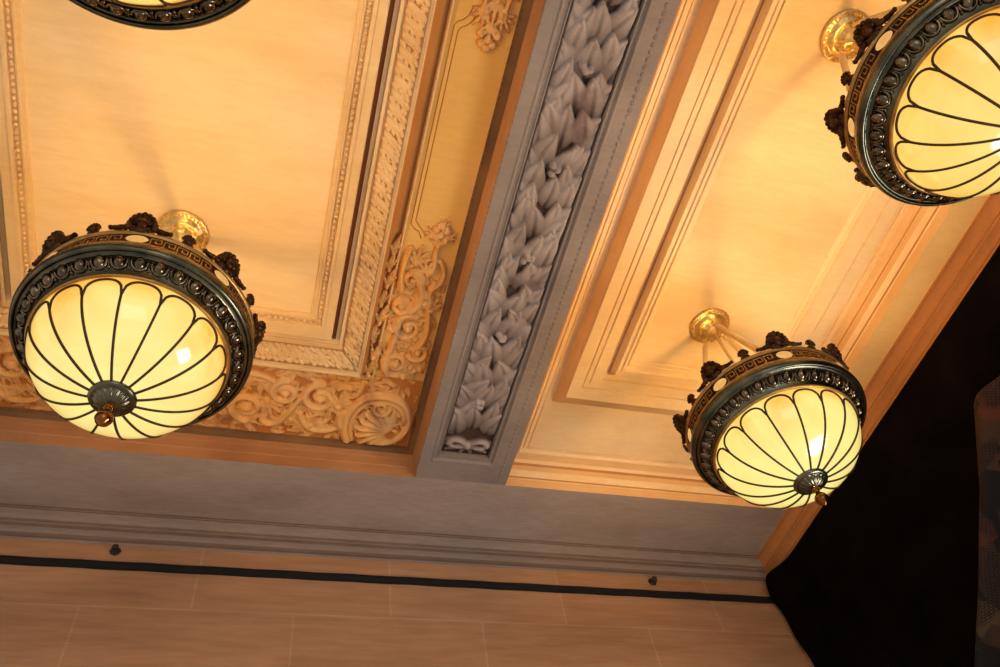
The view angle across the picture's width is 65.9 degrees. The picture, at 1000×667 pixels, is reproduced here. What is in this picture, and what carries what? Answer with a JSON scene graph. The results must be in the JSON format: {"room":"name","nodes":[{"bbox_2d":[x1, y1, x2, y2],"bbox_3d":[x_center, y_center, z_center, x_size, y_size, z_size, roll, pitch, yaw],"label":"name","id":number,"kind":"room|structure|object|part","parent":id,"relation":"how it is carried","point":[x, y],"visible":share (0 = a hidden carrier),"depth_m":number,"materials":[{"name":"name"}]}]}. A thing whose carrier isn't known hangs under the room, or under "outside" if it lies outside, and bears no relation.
{"room":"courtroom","nodes":[
{"label":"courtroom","id":0,"kind":"room"},
{"bbox_2d":[0,538,813,666],"bbox_3d":[-0.918,2.572,2.765,6.758,5.058,0.192,8,-57,-15],"label":"wall","id":1,"kind":"structure","parent":0,"point":[50,616],"depth_m":4.25,"materials":[{"name":"wood"}]},
{"bbox_2d":[110,544,121,555],"bbox_3d":[-2.079,1.162,4.169,0.062,0.062,0.054,8,-57,-15],"label":"boss","id":2,"kind":"object","parent":1,"relation":"attached to","point":[115,550],"visible":1,"depth_m":4.16,"materials":[{"name":"grey metal"}]},
{"bbox_3d":[-2.078,1.158,4.166,0.036,0.036,0.044,8,-57,-15],"label":"knob","id":3,"kind":"part","parent":2,"relation":"part of","materials":[{"name":"grey metal"}]},
{"bbox_3d":[-2.084,1.179,4.179,0.062,0.062,0.013,8,-57,-15],"label":"plate","id":4,"kind":"part","parent":2,"relation":"part of","materials":[{"name":"grey metal"}]},
{"bbox_2d":[0,503,766,582],"bbox_3d":[-1.277,1.184,4.455,6.566,0.126,0.128,8,-57,-15],"label":"trim","id":5,"kind":"structure","parent":1,"relation":"attached to","point":[17,521],"depth_m":4.57,"materials":[{"name":"paint"}]},
{"bbox_2d":[0,555,774,603],"bbox_3d":[-1.268,1.342,4.314,6.553,0.049,0.022,8,-57,-15],"label":"rail","id":6,"kind":"object","parent":1,"relation":"attached to","point":[4,559],"visible":0.98,"depth_m":4.43,"materials":[{"name":"black metal"}]},
{"bbox_2d":[648,576,656,585],"bbox_3d":[0.995,1.594,4.995,0.062,0.062,0.054,8,-57,-15],"label":"boss","id":7,"kind":"object","parent":1,"relation":"attached to","point":[652,581],"visible":1,"depth_m":4.99,"materials":[{"name":"grey metal"}]},
{"bbox_3d":[0.996,1.590,4.992,0.036,0.036,0.044,8,-57,-15],"label":"knob","id":8,"kind":"part","parent":7,"relation":"part of","materials":[{"name":"grey metal"}]},
{"bbox_2d":[0,0,952,507],"bbox_3d":[0.111,-1.690,2.902,4.916,0.198,5.978,8,-57,-15],"label":"ceiling","id":9,"kind":"structure","parent":0,"point":[347,154],"depth_m":3.60,"materials":[{"name":"beige paint"}]},
{"bbox_2d":[8,210,265,439],"bbox_3d":[-1.319,-0.082,2.901,0.816,1.295,0.816,24,-63,-24],"label":"pendant lamp","id":10,"kind":"object","parent":9,"relation":"hanging from","point":[129,330],"visible":1,"depth_m":2.52,"materials":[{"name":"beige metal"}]},
{"bbox_3d":[-1.262,0.145,2.573,0.633,0.235,0.633,8,-57,-15],"label":"lamp shade","id":11,"kind":"part","parent":10,"relation":"part of","materials":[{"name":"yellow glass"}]},
{"bbox_3d":[-1.213,-0.315,2.579,0.082,0.061,0.005,6,-57,-14],"label":"medallion frame","id":12,"kind":"part","parent":10,"relation":"part of","materials":[{"name":"brown metal"}]},
{"bbox_3d":[-1.385,-0.373,2.960,0.033,0.657,0.281,-13,-54,0],"label":"rod","id":13,"kind":"part","parent":10,"relation":"part of","materials":[{"name":"gold metal"}]},
{"bbox_3d":[-0.975,-0.194,2.703,0.005,0.062,0.082,-31,-56,12],"label":"medallion frame","id":14,"kind":"part","parent":10,"relation":"part of","materials":[{"name":"brown metal"}]},
{"bbox_2d":[69,0,250,30],"bbox_3d":[-0.955,-1.304,2.119,0.830,1.292,0.830,8,-57,-15],"label":"pendant lamp","id":15,"kind":"object","parent":9,"relation":"hanging from","point":[169,15],"visible":1,"depth_m":2.11,"materials":[{"name":"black metal"}]},
{"bbox_3d":[-0.898,-1.077,1.790,0.633,0.235,0.633,8,-57,-15],"label":"lamp shade","id":16,"kind":"part","parent":15,"relation":"part of","materials":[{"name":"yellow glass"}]},
{"bbox_3d":[-1.574,0.038,3.796,1.757,0.022,0.128,8,-57,-15],"label":"acanthus moulding","id":17,"kind":"part","parent":9,"relation":"part of","materials":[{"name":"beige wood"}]},
{"bbox_3d":[-0.982,-1.813,2.560,1.194,0.001,4.006,8,-57,-15],"label":"panel","id":18,"kind":"part","parent":9,"relation":"part of","materials":[{"name":"beige paint"}]},
{"bbox_3d":[-0.991,-1.851,2.615,1.962,0.166,4.909,8,-57,-15],"label":"moulding","id":19,"kind":"part","parent":9,"relation":"part of","materials":[{"name":"beige paint"}]},
{"bbox_3d":[-0.988,-1.837,2.595,2.615,0.173,5.978,8,-57,-15],"label":"edge moulding","id":20,"kind":"part","parent":9,"relation":"part of","materials":[{"name":"beige paint"}]},
{"bbox_3d":[-0.336,-1.272,3.102,0.096,0.022,3.568,8,-57,-15],"label":"acanthus moulding","id":21,"kind":"part","parent":9,"relation":"part of","materials":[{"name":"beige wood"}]},
{"bbox_2d":[0,441,785,555],"bbox_3d":[-1.266,0.905,4.341,6.453,0.001,0.451,8,-57,-15],"label":"ceiling beam","id":22,"kind":"structure","parent":9,"relation":"attached to","point":[30,474],"depth_m":4.46,"materials":[{"name":"grey paint"}]},
{"bbox_3d":[-0.106,-1.415,3.169,0.101,0.005,2.327,8,-57,-15],"label":"outline moulding","id":23,"kind":"part","parent":9,"relation":"part of","materials":[{"name":"beige paint"}]},
{"bbox_2d":[415,0,680,484],"bbox_3d":[0.529,-1.585,2.945,0.546,0.048,5.974,8,-57,-15],"label":"ceiling beam","id":24,"kind":"structure","parent":9,"relation":"attached to","point":[592,64],"depth_m":3.61,"materials":[{"name":"grey stone"}]},
{"bbox_3d":[1.620,-1.482,3.315,1.747,0.174,5.965,8,-57,-15],"label":"moulding","id":25,"kind":"part","parent":9,"relation":"part of","materials":[{"name":"beige paint"}]},
{"bbox_3d":[1.623,-1.471,3.299,1.760,0.178,5.978,8,-57,-15],"label":"edge moulding","id":26,"kind":"part","parent":9,"relation":"part of","materials":[{"name":"beige paint"}]},
{"bbox_2d":[672,308,866,508],"bbox_3d":[1.214,0.322,3.615,0.816,1.295,0.816,14,-59,-18],"label":"pendant lamp","id":27,"kind":"object","parent":9,"relation":"hanging from","point":[780,427],"visible":1,"depth_m":3.23,"materials":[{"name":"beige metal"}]},
{"bbox_3d":[1.032,0.325,3.858,0.280,0.657,0.033,-41,-59,18],"label":"rod","id":28,"kind":"part","parent":27,"relation":"part of","materials":[{"name":"gold metal"}]},
{"bbox_3d":[0.946,0.220,3.319,0.005,0.061,0.082,33,-66,-27],"label":"medallion frame","id":29,"kind":"part","parent":27,"relation":"part of","materials":[{"name":"brown metal"}]},
{"bbox_3d":[1.181,0.186,3.810,0.090,0.647,0.090,8,-57,-15],"label":"stem","id":30,"kind":"part","parent":27,"relation":"part of","materials":[{"name":"gold metal"}]},
{"bbox_3d":[1.375,0.243,3.860,0.281,0.657,0.034,13,-59,-18],"label":"rod","id":31,"kind":"part","parent":27,"relation":"part of","materials":[{"name":"gold metal"}]},
{"bbox_3d":[1.148,0.031,3.674,0.033,0.657,0.281,-13,-54,0],"label":"rod","id":32,"kind":"part","parent":27,"relation":"part of","materials":[{"name":"gold metal"}]},
{"bbox_3d":[1.207,0.090,3.274,0.082,0.061,0.005,-8,-55,-4],"label":"medallion frame","id":33,"kind":"part","parent":27,"relation":"part of","materials":[{"name":"brown metal"}]},
{"bbox_3d":[1.270,0.549,3.287,0.633,0.235,0.633,8,-57,-15],"label":"lamp shade","id":34,"kind":"part","parent":27,"relation":"part of","materials":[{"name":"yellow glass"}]},
{"bbox_3d":[1.629,-1.446,3.262,0.784,0.001,4.038,8,-57,-15],"label":"panel","id":35,"kind":"part","parent":9,"relation":"part of","materials":[{"name":"beige paint"}]},
{"bbox_2d":[764,195,988,509],"bbox_3d":[2.558,-1.290,3.476,0.170,0.001,5.974,8,-57,-15],"label":"trim","id":36,"kind":"structure","parent":9,"relation":"attached to","point":[958,219],"depth_m":4.14,"materials":[{"name":"wood"}]},
{"bbox_2d":[820,0,999,205],"bbox_3d":[1.584,-0.926,2.816,0.818,1.292,0.818,8,-57,-15],"label":"pendant lamp","id":37,"kind":"object","parent":9,"relation":"hanging from","point":[918,120],"visible":1,"depth_m":2.51,"materials":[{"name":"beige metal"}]},
{"bbox_3d":[1.402,-0.921,3.058,0.280,0.657,0.033,-41,-59,18],"label":"rod","id":38,"kind":"part","parent":37,"relation":"part of","materials":[{"name":"gold metal"}]},
{"bbox_3d":[1.238,-0.726,2.715,0.005,0.062,0.082,-18,-55,3],"label":"medallion frame","id":39,"kind":"part","parent":37,"relation":"part of","materials":[{"name":"brown metal"}]},
{"bbox_3d":[1.518,-1.215,2.874,0.033,0.657,0.281,-13,-54,0],"label":"rod","id":40,"kind":"part","parent":37,"relation":"part of","materials":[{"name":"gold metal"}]},
{"bbox_3d":[1.270,-0.969,2.552,0.005,0.061,0.082,21,-61,-22],"label":"medallion frame","id":41,"kind":"part","parent":37,"relation":"part of","materials":[{"name":"brown metal"}]},
{"bbox_3d":[1.640,-0.698,2.487,0.633,0.235,0.633,8,-57,-15],"label":"lamp shade","id":42,"kind":"part","parent":37,"relation":"part of","materials":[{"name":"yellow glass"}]},
{"bbox_2d":[974,375,999,666],"bbox_3d":[2.495,0.969,2.773,0.081,2.386,3.396,8,-57,-15],"label":"patterned curtain","id":43,"kind":"object","parent":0,"point":[987,400],"visible":1,"depth_m":3.58,"materials":[{"name":"fabric"}]},
{"bbox_3d":[3.083,0.266,1.853,0.192,5.058,6.554,8,-57,-15],"label":"wall","id":44,"kind":"structure","parent":0,"visible":0},
{"bbox_2d":[757,194,999,573],"bbox_3d":[2.628,-1.000,3.611,0.114,0.126,6.554,8,-57,-15],"label":"trim","id":45,"kind":"structure","parent":44,"relation":"attached to","point":[981,239],"depth_m":4.26,"materials":[{"name":"brown wood"}]},
{"bbox_2d":[766,245,999,666],"bbox_3d":[2.734,0.245,2.582,0.118,2.976,5.605,8,-57,-15],"label":"drape","id":46,"kind":"object","parent":44,"relation":"hanging from","point":[885,573],"visible":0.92,"depth_m":4.17,"materials":[{"name":"black fabric"}]}
]}

